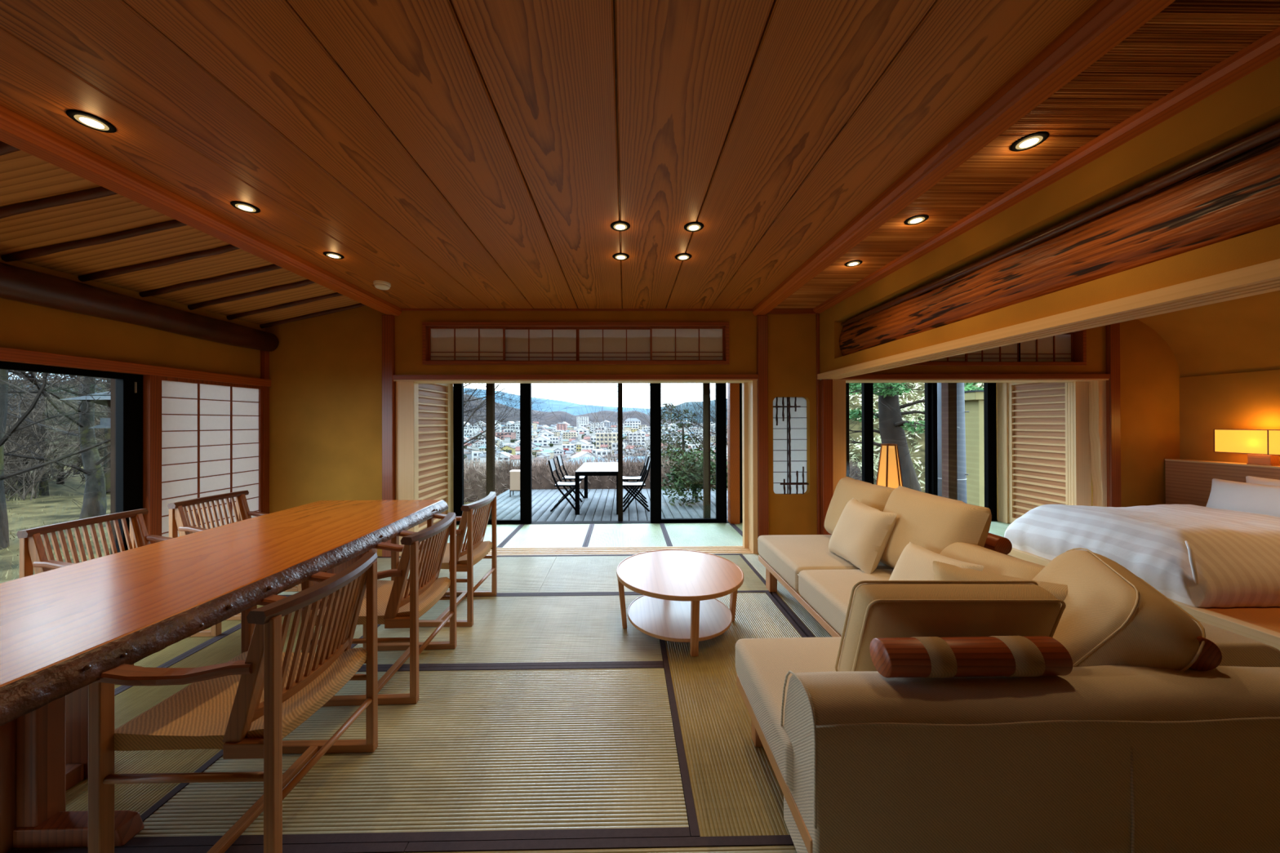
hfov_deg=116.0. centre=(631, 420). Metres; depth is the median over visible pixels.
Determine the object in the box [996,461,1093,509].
wall
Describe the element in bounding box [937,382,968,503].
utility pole
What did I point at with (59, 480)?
bare tree
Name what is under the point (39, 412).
bare shrub
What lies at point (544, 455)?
house
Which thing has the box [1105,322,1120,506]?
post
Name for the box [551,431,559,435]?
house
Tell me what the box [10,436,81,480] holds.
bare shrub
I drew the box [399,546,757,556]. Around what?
sill
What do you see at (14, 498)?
grass
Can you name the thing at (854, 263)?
recessed light
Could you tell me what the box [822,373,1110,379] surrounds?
lintel
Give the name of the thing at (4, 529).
bare tree
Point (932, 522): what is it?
cushion
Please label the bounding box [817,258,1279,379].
ceiling beam
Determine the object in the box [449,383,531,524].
window
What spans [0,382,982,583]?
ground
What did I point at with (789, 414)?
window
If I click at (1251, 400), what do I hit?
wall
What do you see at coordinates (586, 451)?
house
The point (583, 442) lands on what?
house
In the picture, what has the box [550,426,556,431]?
house
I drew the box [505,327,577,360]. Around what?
window
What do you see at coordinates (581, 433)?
house
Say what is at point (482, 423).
house
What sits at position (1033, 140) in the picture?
recessed light
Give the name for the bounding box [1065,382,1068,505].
door
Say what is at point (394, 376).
lintel
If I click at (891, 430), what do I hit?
cypress tree
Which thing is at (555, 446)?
valley
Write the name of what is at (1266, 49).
crown molding
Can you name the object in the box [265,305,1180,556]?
wall
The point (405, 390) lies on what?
door
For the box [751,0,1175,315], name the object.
beam
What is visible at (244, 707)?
dining chair
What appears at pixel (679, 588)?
coffee table
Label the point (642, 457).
house
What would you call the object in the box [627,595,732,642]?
shelf
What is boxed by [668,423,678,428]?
house
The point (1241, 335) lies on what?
ceiling
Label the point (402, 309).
crown molding
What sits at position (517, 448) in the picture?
house
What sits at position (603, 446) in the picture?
house
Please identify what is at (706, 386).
post
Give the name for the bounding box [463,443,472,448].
house
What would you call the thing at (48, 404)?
bare shrub
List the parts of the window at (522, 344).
rail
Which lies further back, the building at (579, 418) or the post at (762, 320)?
the building at (579, 418)
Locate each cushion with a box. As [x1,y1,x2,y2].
[735,636,844,791]
[757,534,893,592]
[798,568,893,636]
[824,476,895,534]
[835,580,1066,671]
[880,485,991,568]
[932,560,1067,604]
[939,542,1044,580]
[1031,547,1205,671]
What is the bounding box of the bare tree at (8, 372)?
[4,372,102,466]
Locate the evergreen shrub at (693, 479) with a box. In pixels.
[661,446,728,507]
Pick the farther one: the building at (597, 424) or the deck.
the building at (597, 424)
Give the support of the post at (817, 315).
attached to the wall at (1250, 104)
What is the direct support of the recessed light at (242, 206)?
in the ceiling at (453, 153)
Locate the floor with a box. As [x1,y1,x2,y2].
[8,520,1010,852]
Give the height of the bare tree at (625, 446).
6.143 m
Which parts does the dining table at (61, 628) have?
leg, leg, leg, leg, leg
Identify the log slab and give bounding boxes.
[839,136,1279,355]
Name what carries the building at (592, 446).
on the valley
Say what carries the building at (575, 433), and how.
on the valley
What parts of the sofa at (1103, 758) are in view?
leg, frame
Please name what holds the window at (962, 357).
in the wall at (326, 371)
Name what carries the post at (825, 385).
on the sill
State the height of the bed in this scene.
0.475 m
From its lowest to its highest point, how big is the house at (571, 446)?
10.510 m
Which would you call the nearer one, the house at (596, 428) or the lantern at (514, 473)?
the lantern at (514, 473)
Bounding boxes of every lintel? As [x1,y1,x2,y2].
[0,347,271,386]
[392,374,758,379]
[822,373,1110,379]
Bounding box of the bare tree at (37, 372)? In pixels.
[10,372,107,457]
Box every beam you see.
[0,104,401,315]
[0,262,279,351]
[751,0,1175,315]
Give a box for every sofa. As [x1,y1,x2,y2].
[735,636,1279,852]
[757,534,1279,666]
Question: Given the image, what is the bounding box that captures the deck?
[472,488,728,521]
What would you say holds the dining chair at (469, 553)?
on the floor
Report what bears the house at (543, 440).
on the valley
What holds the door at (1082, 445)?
in the wall at (326, 371)
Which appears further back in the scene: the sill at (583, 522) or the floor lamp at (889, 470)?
the sill at (583, 522)
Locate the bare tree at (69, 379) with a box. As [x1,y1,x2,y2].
[27,378,106,453]
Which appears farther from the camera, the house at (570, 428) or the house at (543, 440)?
the house at (570, 428)
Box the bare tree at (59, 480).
[6,375,106,484]
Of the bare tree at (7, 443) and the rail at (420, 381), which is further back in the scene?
the bare tree at (7, 443)
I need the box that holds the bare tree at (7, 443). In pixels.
[4,373,79,486]
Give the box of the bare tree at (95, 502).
[0,369,111,519]
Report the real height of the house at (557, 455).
9.521 m
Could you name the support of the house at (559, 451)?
on the valley
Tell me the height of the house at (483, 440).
12.445 m
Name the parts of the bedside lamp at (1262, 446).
lamp shade, stem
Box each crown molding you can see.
[400,308,752,311]
[766,308,817,314]
[813,26,1279,313]
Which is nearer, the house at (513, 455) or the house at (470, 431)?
the house at (513, 455)
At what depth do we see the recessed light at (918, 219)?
2.29 m
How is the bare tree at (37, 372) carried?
on the ground at (62, 503)
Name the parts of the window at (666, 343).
rail, rail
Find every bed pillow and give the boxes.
[1205,478,1279,517]
[1245,475,1279,486]
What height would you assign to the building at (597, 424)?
25.568 m
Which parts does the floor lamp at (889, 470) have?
paper panel, paper panel, paper panel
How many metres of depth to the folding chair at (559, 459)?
7.64 m
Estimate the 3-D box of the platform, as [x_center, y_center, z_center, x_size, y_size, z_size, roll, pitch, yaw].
[4.738,1.282,1.282,2.075,0.115,5.730,0,0,-1]
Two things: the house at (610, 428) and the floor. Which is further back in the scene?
the house at (610, 428)
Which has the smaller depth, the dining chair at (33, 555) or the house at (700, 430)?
the dining chair at (33, 555)
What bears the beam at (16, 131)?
attached to the ceiling at (453, 153)
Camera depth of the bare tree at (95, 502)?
7.34 m
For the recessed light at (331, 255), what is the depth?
2.75 m
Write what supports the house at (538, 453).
on the valley
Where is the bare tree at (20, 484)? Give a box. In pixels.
[8,372,95,487]
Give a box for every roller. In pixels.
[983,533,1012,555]
[1189,635,1222,671]
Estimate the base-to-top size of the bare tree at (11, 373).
5.159 m
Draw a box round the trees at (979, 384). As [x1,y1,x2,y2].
[848,382,983,488]
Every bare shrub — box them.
[4,398,110,501]
[4,401,103,495]
[4,412,62,476]
[4,422,35,473]
[4,422,75,475]
[4,427,75,496]
[6,404,103,480]
[8,427,97,477]
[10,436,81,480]
[22,426,103,483]
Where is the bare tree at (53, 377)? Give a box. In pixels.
[4,377,106,471]
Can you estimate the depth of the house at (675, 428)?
1004.81 m
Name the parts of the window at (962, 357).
rail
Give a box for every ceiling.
[0,0,1279,308]
[0,140,365,328]
[1137,290,1279,377]
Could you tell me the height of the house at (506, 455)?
11.819 m
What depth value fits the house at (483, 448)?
521.23 m
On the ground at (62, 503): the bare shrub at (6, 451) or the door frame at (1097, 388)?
the bare shrub at (6, 451)
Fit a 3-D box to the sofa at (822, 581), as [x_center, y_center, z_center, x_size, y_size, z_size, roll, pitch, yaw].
[1.594,1.039,2.325,1.052,0.626,2.083,0,0,-1]
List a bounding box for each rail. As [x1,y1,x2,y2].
[393,378,757,383]
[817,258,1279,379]
[831,378,1108,382]
[841,121,1279,326]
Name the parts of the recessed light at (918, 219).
bulb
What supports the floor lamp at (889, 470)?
on the floor
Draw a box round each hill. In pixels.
[11,382,669,421]
[646,398,727,425]
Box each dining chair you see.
[16,508,221,684]
[88,552,377,852]
[167,490,301,620]
[301,512,456,706]
[391,491,497,626]
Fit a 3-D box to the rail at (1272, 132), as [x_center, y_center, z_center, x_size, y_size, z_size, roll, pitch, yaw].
[2.028,-0.912,2.083,0.050,0.061,3.380,0,0,-1]
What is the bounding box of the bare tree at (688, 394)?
[605,382,727,462]
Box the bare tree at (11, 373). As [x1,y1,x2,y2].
[6,373,97,461]
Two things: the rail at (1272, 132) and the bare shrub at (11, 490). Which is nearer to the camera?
the rail at (1272, 132)
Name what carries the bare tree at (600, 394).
on the ground at (62, 503)
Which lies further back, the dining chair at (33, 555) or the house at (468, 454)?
the house at (468, 454)
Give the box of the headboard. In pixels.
[1164,458,1279,506]
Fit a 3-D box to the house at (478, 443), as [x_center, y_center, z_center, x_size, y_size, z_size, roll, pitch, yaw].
[-234.962,35.146,616.157,12.845,10.012,10.592,0,0,-24]
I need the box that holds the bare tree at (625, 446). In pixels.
[582,398,674,462]
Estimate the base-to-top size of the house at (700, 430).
17.146 m
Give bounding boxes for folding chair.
[547,457,581,511]
[555,454,585,502]
[622,454,648,503]
[622,457,649,511]
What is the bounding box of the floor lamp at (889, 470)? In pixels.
[875,443,902,488]
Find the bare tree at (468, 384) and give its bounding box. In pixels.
[463,383,555,464]
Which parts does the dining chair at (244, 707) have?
leg, armrest, seat, rail, leg, leg, armrest, rail, crest rail, leg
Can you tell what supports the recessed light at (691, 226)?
in the ceiling at (453, 153)
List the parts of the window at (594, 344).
rail, rail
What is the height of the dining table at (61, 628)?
0.700 m
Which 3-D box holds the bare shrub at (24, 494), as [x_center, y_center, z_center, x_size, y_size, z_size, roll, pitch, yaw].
[-14.645,0.554,9.123,3.756,2.864,3.455,0,0,34]
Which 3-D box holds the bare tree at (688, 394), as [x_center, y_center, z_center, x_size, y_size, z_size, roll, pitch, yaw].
[2.197,-0.325,12.908,7.230,8.347,7.149,0,0,-1]
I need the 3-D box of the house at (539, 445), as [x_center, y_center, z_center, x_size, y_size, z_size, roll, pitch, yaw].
[-133.218,36.205,560.666,14.652,9.934,12.363,0,0,-26]
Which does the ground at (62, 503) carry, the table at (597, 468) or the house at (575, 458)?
the house at (575, 458)
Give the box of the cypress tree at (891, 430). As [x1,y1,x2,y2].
[848,382,983,491]
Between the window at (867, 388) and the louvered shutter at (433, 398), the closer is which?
the louvered shutter at (433, 398)
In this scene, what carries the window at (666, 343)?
in the wall at (326, 371)
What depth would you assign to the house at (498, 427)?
1130.29 m
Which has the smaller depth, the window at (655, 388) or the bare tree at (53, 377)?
the window at (655, 388)
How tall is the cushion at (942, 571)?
0.367 m
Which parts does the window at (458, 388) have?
rail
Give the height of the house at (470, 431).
17.531 m
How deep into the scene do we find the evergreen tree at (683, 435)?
16.99 m
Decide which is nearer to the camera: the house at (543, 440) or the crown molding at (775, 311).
the crown molding at (775, 311)
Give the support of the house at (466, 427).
on the valley
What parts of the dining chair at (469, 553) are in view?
leg, armrest, leg, seat, armrest, rail, leg, rail, crest rail, leg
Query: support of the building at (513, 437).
on the valley
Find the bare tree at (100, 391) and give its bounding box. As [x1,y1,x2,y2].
[34,378,106,456]
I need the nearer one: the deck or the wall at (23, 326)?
the wall at (23, 326)
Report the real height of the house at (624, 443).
12.960 m
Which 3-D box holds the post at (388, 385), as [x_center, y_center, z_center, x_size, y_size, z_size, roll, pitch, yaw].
[-2.456,0.150,4.093,0.110,2.440,0.140,0,0,-1]
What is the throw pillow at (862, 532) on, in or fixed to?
on the sofa at (822, 581)
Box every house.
[463,422,471,429]
[463,429,477,436]
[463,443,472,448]
[463,451,471,460]
[469,426,481,431]
[471,451,485,462]
[474,440,483,447]
[475,421,484,426]
[477,436,485,444]
[478,446,485,451]
[479,453,485,462]
[494,423,501,430]
[494,439,500,448]
[494,451,511,463]
[502,444,519,447]
[503,421,514,428]
[503,435,511,441]
[510,454,519,466]
[511,421,519,429]
[515,435,519,440]
[515,446,519,451]
[531,422,536,429]
[531,435,537,441]
[532,435,551,446]
[532,447,543,455]
[533,443,541,447]
[533,457,543,466]
[535,452,551,457]
[537,430,554,436]
[537,453,551,462]
[541,449,555,458]
[549,436,558,444]
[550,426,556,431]
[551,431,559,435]
[553,447,564,455]
[553,453,568,461]
[562,439,568,444]
[562,444,574,451]
[563,457,612,464]
[564,450,575,457]
[567,426,573,430]
[571,440,591,449]
[571,451,597,458]
[574,426,589,435]
[579,431,584,437]
[582,449,591,453]
[590,436,595,444]
[592,448,603,455]
[594,428,602,435]
[595,426,606,432]
[595,449,611,458]
[600,444,608,449]
[602,454,617,462]
[606,426,611,432]
[611,442,626,450]
[616,456,645,464]
[623,425,631,431]
[625,448,635,457]
[626,444,637,451]
[637,448,646,456]
[638,424,646,429]
[644,434,649,440]
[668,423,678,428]
[668,426,678,432]
[694,429,702,435]
[710,435,715,441]
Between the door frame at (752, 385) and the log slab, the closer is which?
the log slab
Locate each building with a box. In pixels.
[494,431,515,439]
[500,444,515,454]
[556,423,567,431]
[562,431,577,439]
[576,416,588,428]
[576,444,582,451]
[581,444,594,453]
[591,422,604,431]
[595,432,617,449]
[602,422,616,427]
[624,417,640,428]
[628,432,645,448]
[631,428,638,432]
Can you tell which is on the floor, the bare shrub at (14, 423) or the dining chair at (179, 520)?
the dining chair at (179, 520)
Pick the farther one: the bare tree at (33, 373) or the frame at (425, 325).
the bare tree at (33, 373)
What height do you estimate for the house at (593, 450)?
9.947 m
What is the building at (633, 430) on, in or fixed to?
on the valley
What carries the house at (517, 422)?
on the valley
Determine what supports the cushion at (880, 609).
on the sofa at (1103, 758)
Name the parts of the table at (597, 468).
leg, leg, leg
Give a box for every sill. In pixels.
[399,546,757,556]
[456,520,997,524]
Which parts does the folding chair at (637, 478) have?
seat, leg, leg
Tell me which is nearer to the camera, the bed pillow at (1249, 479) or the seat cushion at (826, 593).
the seat cushion at (826, 593)
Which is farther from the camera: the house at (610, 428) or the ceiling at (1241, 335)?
the house at (610, 428)
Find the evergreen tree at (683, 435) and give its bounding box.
[646,402,715,466]
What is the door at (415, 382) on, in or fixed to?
in the wall at (326, 371)
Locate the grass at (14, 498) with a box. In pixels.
[0,493,110,579]
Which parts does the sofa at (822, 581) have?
leg, frame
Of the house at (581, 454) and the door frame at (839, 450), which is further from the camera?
the house at (581, 454)
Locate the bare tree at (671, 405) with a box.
[588,382,727,464]
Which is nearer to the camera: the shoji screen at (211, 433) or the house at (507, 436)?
the shoji screen at (211, 433)
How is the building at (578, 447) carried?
on the valley
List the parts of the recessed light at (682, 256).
bulb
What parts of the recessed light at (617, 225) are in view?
bulb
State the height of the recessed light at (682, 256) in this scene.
0.010 m
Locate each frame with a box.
[422,321,728,364]
[742,380,758,553]
[832,380,846,493]
[910,328,1086,365]
[1088,380,1106,506]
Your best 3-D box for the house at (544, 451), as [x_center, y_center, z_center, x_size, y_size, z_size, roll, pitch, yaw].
[-95.459,37.927,455.590,14.356,10.398,12.113,0,0,5]
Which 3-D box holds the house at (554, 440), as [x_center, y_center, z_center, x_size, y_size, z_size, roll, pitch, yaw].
[-130.053,32.694,671.567,15.254,11.702,11.017,0,0,-11]
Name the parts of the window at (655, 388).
rail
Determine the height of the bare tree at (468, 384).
7.947 m
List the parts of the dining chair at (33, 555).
leg, armrest, crest rail, leg, armrest, leg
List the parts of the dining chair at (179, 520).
leg, armrest, crest rail, leg, armrest, leg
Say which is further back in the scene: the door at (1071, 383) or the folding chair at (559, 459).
the folding chair at (559, 459)
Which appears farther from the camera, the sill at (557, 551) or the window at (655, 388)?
the window at (655, 388)
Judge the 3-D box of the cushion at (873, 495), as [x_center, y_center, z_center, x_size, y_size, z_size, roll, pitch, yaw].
[1.730,0.699,3.045,0.390,0.547,0.658,0,0,-1]
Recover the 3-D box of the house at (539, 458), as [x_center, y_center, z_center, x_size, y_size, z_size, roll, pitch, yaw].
[-90.931,39.632,392.874,10.830,8.050,10.830,0,0,-1]
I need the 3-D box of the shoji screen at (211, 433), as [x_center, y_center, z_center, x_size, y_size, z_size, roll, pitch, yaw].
[-3.702,0.512,3.511,0.100,1.720,0.965,0,0,-1]
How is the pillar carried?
on the ground at (62, 503)
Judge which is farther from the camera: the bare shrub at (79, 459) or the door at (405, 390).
the bare shrub at (79, 459)
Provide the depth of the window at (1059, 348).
4.24 m
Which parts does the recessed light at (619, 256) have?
bulb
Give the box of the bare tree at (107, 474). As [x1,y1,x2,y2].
[6,371,111,494]
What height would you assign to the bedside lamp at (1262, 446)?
0.318 m
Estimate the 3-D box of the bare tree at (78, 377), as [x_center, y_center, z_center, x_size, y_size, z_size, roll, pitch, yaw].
[-15.457,-0.383,13.253,4.979,5.046,5.406,0,0,-4]
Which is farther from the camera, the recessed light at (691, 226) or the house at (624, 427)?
the house at (624, 427)
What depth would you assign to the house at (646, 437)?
754.23 m
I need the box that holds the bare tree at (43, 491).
[4,373,109,495]
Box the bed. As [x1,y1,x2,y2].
[1004,504,1279,607]
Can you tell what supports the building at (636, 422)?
on the valley
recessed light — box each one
[66,109,116,133]
[230,200,260,213]
[323,251,344,259]
[610,221,630,231]
[612,253,629,260]
[675,253,691,260]
[684,222,703,231]
[844,259,862,266]
[903,214,928,225]
[1009,131,1048,151]
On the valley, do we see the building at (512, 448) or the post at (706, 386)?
the building at (512, 448)
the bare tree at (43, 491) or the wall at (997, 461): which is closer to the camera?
the wall at (997, 461)
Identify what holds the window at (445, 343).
in the wall at (326, 371)
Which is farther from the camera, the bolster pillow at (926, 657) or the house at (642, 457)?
the house at (642, 457)
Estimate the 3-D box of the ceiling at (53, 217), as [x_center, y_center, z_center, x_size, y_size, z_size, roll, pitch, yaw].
[-3.042,-1.127,0.535,1.271,0.384,7.655,0,0,-1]
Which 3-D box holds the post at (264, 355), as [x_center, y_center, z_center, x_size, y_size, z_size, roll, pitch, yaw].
[-3.700,0.313,4.017,0.080,2.120,0.055,0,0,-1]
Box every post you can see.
[110,378,115,554]
[260,350,269,513]
[382,315,395,556]
[485,383,494,519]
[617,383,622,520]
[702,382,711,518]
[727,382,739,524]
[756,315,768,552]
[815,313,820,534]
[819,379,833,534]
[845,382,849,477]
[941,382,957,500]
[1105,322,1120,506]
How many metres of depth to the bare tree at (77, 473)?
15.99 m
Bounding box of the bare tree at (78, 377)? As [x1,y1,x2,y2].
[48,377,104,451]
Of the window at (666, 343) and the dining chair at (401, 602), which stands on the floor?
the dining chair at (401, 602)
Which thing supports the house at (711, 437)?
on the valley
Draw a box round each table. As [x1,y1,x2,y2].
[0,499,448,852]
[574,462,617,515]
[616,549,743,657]
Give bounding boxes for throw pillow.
[828,497,897,573]
[888,541,983,580]
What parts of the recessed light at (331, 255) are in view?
bulb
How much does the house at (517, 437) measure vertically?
11.142 m
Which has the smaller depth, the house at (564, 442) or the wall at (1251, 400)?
the wall at (1251, 400)
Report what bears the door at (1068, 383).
in the wall at (326, 371)
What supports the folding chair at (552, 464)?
on the deck
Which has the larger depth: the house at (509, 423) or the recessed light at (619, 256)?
the house at (509, 423)
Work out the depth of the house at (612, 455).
168.21 m
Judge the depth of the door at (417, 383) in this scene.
4.23 m
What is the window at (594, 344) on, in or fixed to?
in the wall at (326, 371)
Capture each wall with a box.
[0,255,265,378]
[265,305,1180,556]
[819,56,1279,373]
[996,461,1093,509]
[1179,369,1279,464]
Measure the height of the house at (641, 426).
15.540 m
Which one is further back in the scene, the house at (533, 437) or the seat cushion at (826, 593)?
the house at (533, 437)
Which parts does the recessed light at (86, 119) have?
bulb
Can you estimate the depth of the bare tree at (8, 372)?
12.11 m
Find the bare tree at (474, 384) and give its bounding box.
[463,383,517,428]
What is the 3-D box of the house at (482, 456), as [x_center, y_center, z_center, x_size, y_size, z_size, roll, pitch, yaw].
[-154.697,39.179,421.665,10.245,9.311,11.335,0,0,-23]
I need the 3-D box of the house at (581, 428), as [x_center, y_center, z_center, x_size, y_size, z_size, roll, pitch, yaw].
[-115.209,23.371,932.329,31.025,21.875,19.830,0,0,6]
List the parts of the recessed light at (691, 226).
bulb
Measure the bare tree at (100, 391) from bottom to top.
5.750 m
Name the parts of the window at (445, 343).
rail, rail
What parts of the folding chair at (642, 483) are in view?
seat, seat rail, leg, leg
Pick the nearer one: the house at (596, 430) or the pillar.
the pillar
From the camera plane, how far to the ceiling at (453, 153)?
1.52 m
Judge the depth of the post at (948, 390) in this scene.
5.57 m
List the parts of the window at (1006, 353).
rail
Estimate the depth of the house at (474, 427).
1070.79 m
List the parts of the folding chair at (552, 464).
backrest, leg, seat rail, seat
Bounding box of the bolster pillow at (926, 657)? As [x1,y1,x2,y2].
[869,635,1072,678]
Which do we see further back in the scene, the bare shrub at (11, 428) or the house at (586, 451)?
the house at (586, 451)
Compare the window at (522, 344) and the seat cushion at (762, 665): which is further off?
the window at (522, 344)
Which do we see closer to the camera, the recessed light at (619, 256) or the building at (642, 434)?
the recessed light at (619, 256)
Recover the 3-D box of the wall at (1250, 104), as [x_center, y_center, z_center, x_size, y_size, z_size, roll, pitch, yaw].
[2.071,-0.845,0.484,0.160,0.720,7.300,0,0,-1]
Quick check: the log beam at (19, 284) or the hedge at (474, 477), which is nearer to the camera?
the log beam at (19, 284)
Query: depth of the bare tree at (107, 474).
10.86 m
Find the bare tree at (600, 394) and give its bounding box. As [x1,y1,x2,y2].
[543,394,669,462]
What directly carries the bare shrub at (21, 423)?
on the ground at (62, 503)
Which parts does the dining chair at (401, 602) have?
leg, armrest, leg, seat, rail, armrest, leg, rail, crest rail, leg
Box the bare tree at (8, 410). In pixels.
[4,371,106,472]
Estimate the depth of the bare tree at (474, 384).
10.96 m
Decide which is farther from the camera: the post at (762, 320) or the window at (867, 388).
the window at (867, 388)
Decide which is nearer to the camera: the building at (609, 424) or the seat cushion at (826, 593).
the seat cushion at (826, 593)
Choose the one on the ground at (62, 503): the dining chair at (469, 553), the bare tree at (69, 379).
the bare tree at (69, 379)
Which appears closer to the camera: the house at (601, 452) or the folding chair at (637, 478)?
the folding chair at (637, 478)
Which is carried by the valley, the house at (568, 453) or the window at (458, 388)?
the house at (568, 453)
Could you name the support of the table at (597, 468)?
on the deck
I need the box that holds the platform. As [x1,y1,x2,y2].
[1008,547,1279,650]
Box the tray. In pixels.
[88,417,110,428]
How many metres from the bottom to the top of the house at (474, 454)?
10.613 m
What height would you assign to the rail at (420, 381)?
0.015 m
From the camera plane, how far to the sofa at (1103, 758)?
1.05 m
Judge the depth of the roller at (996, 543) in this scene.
2.15 m
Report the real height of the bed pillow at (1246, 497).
0.488 m
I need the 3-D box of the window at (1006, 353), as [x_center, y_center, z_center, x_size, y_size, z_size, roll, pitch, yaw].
[3.800,-0.771,4.225,0.610,0.325,0.020,0,0,-1]
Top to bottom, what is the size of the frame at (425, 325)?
0.430 m
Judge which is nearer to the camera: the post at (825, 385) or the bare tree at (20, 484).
the post at (825, 385)
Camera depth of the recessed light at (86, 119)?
1.52 m
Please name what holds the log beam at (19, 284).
attached to the wall at (23, 326)
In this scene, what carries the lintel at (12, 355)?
attached to the wall at (23, 326)
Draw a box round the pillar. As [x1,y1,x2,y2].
[964,390,984,506]
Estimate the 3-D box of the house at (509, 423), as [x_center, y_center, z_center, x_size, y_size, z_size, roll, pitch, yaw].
[-418.570,13.966,1389.088,39.543,26.863,25.275,0,0,20]
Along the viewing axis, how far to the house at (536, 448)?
488.75 m
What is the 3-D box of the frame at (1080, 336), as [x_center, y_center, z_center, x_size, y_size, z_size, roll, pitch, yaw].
[3.800,-0.771,4.205,1.830,0.395,0.150,0,0,-1]
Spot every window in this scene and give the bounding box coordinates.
[0,360,142,552]
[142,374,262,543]
[428,326,505,360]
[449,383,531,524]
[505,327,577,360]
[577,327,649,360]
[649,326,724,360]
[649,382,726,522]
[739,382,873,522]
[773,396,808,493]
[924,353,967,362]
[924,382,930,493]
[929,382,1008,523]
[967,343,1019,362]
[1017,332,1074,362]
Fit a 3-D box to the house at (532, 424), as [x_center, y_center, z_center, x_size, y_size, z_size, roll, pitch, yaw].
[-335.756,16.839,1344.509,27.512,22.210,23.075,0,0,26]
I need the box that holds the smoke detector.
[373,280,391,289]
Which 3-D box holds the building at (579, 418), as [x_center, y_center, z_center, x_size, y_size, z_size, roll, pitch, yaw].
[-164.929,6.177,1359.634,37.460,41.266,30.048,0,0,-1]
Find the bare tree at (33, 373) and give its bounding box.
[22,373,110,437]
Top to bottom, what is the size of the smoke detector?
0.046 m
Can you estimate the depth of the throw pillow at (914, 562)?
2.01 m
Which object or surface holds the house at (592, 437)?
on the valley
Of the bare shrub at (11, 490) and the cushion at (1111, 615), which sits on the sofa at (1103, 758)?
the cushion at (1111, 615)
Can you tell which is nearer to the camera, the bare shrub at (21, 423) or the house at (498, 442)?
the bare shrub at (21, 423)
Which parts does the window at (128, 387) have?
rail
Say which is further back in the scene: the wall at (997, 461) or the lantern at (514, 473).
the lantern at (514, 473)
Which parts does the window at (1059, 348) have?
rail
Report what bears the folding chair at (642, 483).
on the deck
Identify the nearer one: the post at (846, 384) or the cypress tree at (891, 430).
the post at (846, 384)
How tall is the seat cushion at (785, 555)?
0.182 m
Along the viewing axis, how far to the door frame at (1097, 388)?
4.18 m
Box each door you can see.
[395,381,415,555]
[415,382,417,532]
[417,382,418,532]
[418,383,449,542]
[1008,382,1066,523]
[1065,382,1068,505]
[1067,382,1071,505]
[1070,382,1074,505]
[1073,381,1091,506]
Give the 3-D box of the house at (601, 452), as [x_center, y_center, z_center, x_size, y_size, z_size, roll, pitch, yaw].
[-29.987,37.339,435.601,16.905,10.381,12.209,0,0,-8]
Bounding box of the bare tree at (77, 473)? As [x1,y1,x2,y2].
[9,377,102,475]
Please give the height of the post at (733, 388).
2.050 m
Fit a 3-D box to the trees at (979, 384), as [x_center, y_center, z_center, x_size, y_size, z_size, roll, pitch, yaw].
[10.578,1.419,12.404,13.599,8.539,6.591,0,0,-1]
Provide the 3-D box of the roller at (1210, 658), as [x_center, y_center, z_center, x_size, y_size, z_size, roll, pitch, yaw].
[1.709,0.674,1.399,0.102,0.101,0.511,0,0,16]
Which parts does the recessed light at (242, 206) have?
bulb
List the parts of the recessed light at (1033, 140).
bulb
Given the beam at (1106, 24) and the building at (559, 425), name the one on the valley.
the building at (559, 425)
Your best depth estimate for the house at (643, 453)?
480.59 m
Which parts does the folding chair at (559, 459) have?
backrest, seat rail, seat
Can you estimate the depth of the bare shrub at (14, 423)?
9.23 m
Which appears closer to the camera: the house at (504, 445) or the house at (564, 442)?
the house at (504, 445)
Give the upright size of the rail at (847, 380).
0.015 m
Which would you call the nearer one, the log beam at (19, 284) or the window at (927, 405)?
the log beam at (19, 284)
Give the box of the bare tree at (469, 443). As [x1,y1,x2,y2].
[463,383,590,461]
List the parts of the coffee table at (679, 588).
leg, leg, leg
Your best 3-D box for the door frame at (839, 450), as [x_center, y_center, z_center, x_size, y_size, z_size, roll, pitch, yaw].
[2.129,0.469,4.146,0.170,1.775,0.050,0,0,-1]
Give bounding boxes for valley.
[19,425,727,466]
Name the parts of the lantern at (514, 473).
lamp shade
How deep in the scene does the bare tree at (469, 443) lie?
15.43 m
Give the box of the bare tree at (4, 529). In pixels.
[0,368,111,550]
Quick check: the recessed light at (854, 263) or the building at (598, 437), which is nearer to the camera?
the recessed light at (854, 263)
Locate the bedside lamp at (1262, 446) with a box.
[1213,429,1279,466]
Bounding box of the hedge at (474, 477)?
[463,455,862,502]
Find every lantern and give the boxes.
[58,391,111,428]
[509,469,519,497]
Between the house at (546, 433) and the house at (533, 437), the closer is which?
the house at (533, 437)
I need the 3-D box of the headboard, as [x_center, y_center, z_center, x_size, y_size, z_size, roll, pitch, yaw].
[5.688,0.806,1.528,0.165,0.838,5.290,0,0,-1]

